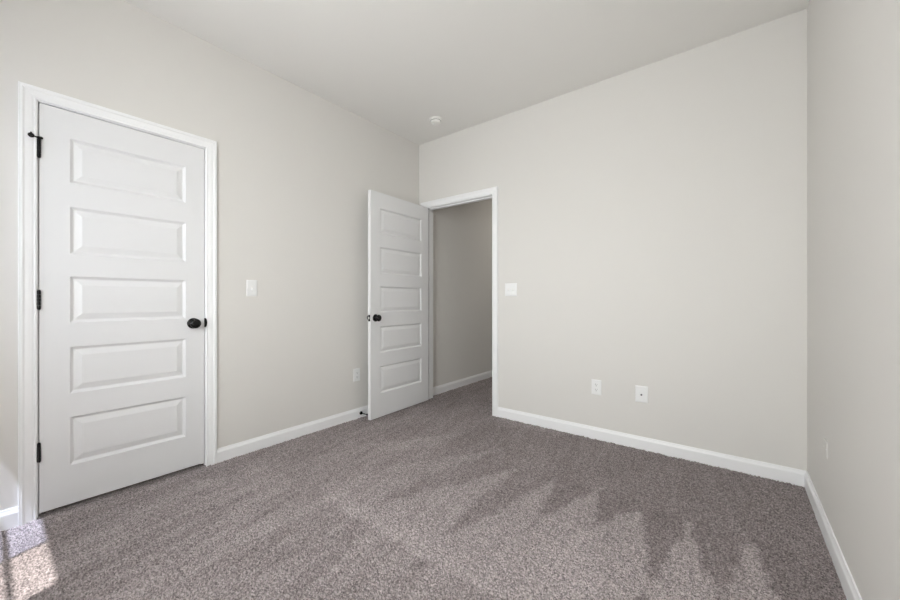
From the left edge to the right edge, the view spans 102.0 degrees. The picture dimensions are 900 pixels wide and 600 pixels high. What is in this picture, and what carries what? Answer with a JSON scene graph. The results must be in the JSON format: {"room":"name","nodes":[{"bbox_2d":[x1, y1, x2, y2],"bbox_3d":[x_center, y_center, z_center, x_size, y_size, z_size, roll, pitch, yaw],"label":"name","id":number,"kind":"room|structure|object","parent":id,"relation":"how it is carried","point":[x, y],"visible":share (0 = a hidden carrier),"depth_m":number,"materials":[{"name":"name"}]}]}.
{"room":"empty bedroom","nodes":[
{"label":"empty bedroom","id":0,"kind":"room"},
{"bbox_2d":[0,0,418,510],"bbox_3d":[-1.431,-0.287,2.653,0.115,2.782,3.650,0,0,38],"label":"wall","id":1,"kind":"structure","parent":0,"point":[297,169],"depth_m":2.58,"materials":[{"name":"white paint"}]},
{"bbox_2d":[28,103,203,512],"bbox_3d":[-1.833,0.043,2.072,0.148,2.025,0.748,0,0,38],"label":"door","id":2,"kind":"structure","parent":1,"relation":"in","point":[120,297],"depth_m":2.02,"materials":[{"name":"white paint"}]},
{"bbox_2d":[18,81,216,525],"bbox_3d":[-1.845,0.028,2.106,0.133,2.136,0.846,0,0,38],"label":"door frame","id":3,"kind":"structure","parent":1,"relation":"attached to","point":[29,96],"depth_m":1.78,"materials":[{"name":"white wood"}]},
{"bbox_2d":[0,405,367,531],"bbox_3d":[-1.380,1.043,2.614,0.014,0.106,3.420,0,0,38],"label":"baseboard","id":4,"kind":"structure","parent":1,"relation":"attached to","point":[9,517],"depth_m":2.68,"materials":[{"name":"white wood"}]},
{"bbox_2d":[246,280,256,295],"bbox_3d":[-1.400,-0.080,2.583,0.020,0.116,0.073,0,0,38],"label":"light switch","id":5,"kind":"object","parent":1,"relation":"attached to","point":[251,285],"visible":1,"depth_m":2.58,"materials":[{"name":"white plastic"}]},
{"bbox_2d":[353,368,359,381],"bbox_3d":[-0.844,0.685,3.307,0.008,0.116,0.073,0,0,38],"label":"wall outlet","id":6,"kind":"object","parent":1,"relation":"attached to","point":[356,372],"visible":1,"depth_m":3.30,"materials":[{"name":"white plastic"}]},
{"bbox_2d":[0,377,846,599],"bbox_3d":[0.280,1.084,2.937,4.036,0.027,6.170,0,0,38],"label":"floor","id":7,"kind":"structure","parent":0,"point":[440,497],"depth_m":1.72,"materials":[{"name":"grey carpet"}]},
{"bbox_2d":[433,199,491,386],"bbox_3d":[1.023,-0.287,4.694,1.450,2.782,2.585,0,0,38],"label":"wall","id":8,"kind":"structure","parent":0,"point":[462,234],"depth_m":4.53,"materials":[{"name":"white paint"}]},
{"bbox_2d":[433,370,491,395],"bbox_3d":[1.004,1.043,4.645,1.220,0.106,2.485,0,0,38],"label":"baseboard","id":9,"kind":"structure","parent":8,"relation":"attached to","point":[446,387],"depth_m":4.50,"materials":[{"name":"white wood"}]},
{"bbox_2d":[124,0,808,144],"bbox_3d":[0.306,-1.728,3.012,4.186,0.100,6.520,0,0,38],"label":"ceiling","id":10,"kind":"structure","parent":0,"point":[395,65],"depth_m":2.36,"materials":[{"name":"white paint"}]},
{"bbox_2d":[430,116,441,124],"bbox_3d":[-0.132,-1.656,3.394,0.116,0.044,0.116,0,0,38],"label":"smoke detector","id":11,"kind":"object","parent":10,"relation":"attached to","point":[435,120],"visible":1,"depth_m":3.36,"materials":[{"name":"white plastic"}]},
{"bbox_2d":[419,9,806,470],"bbox_3d":[0.946,-0.287,3.043,3.156,2.782,0.115,0,0,38],"label":"wall","id":12,"kind":"structure","parent":0,"point":[652,218],"depth_m":2.54,"materials":[{"name":"white paint"}]},
{"bbox_2d":[367,189,427,419],"bbox_3d":[-0.471,0.049,3.572,0.148,2.042,0.859,0,0,36],"label":"door","id":13,"kind":"structure","parent":12,"relation":"in","point":[397,318],"depth_m":3.50,"materials":[{"name":"white paint"}]},
{"bbox_2d":[421,186,497,416],"bbox_3d":[0.104,0.028,3.699,0.954,2.136,0.151,0,0,38],"label":"door frame","id":14,"kind":"structure","parent":12,"relation":"attached to","point":[489,193],"depth_m":3.49,"materials":[{"name":"white wood"}]},
{"bbox_2d":[505,283,516,295],"bbox_3d":[0.542,-0.087,3.272,0.119,0.116,0.020,0,0,38],"label":"light switch","id":15,"kind":"object","parent":12,"relation":"attached to","point":[510,288],"visible":1,"depth_m":3.27,"materials":[{"name":"white plastic"}]},
{"bbox_2d":[592,379,600,394],"bbox_3d":[1.132,0.680,2.820,0.073,0.116,0.008,0,0,38],"label":"wall outlet","id":16,"kind":"object","parent":12,"relation":"attached to","point":[596,384],"visible":1,"depth_m":2.81,"materials":[{"name":"white plastic"}]},
{"bbox_2d":[635,385,647,402],"bbox_3d":[1.378,0.684,2.623,0.082,0.118,0.016,0,0,38],"label":"jack plate","id":17,"kind":"object","parent":12,"relation":"attached to","point":[641,392],"visible":1,"depth_m":2.62,"materials":[{"name":"white plastic"}]},
{"bbox_2d":[498,407,805,486],"bbox_3d":[1.248,1.043,2.725,2.047,0.106,0.014,0,0,38],"label":"baseboard","id":18,"kind":"structure","parent":12,"relation":"attached to","point":[779,473],"depth_m":2.52,"materials":[{"name":"white wood"}]},
{"bbox_2d":[807,0,899,599],"bbox_3d":[1.022,-0.287,0.671,0.120,2.782,3.535,0,0,38],"label":"wall","id":19,"kind":"structure","parent":0,"point":[853,46],"depth_m":1.27,"materials":[{"name":"white paint"}]},
{"bbox_2d":[824,438,827,458],"bbox_3d":[1.718,0.680,1.667,0.006,0.075,0.070,0,0,38],"label":"blank plate","id":20,"kind":"object","parent":19,"relation":"attached to","point":[825,440],"visible":1,"depth_m":1.65,"materials":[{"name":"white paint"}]},
{"bbox_2d":[804,471,861,599],"bbox_3d":[1.004,1.043,0.757,0.014,0.106,3.420,0,0,38],"label":"baseboard","id":21,"kind":"structure","parent":19,"relation":"attached to","point":[850,589],"depth_m":1.51,"materials":[{"name":"white wood"}]}
]}

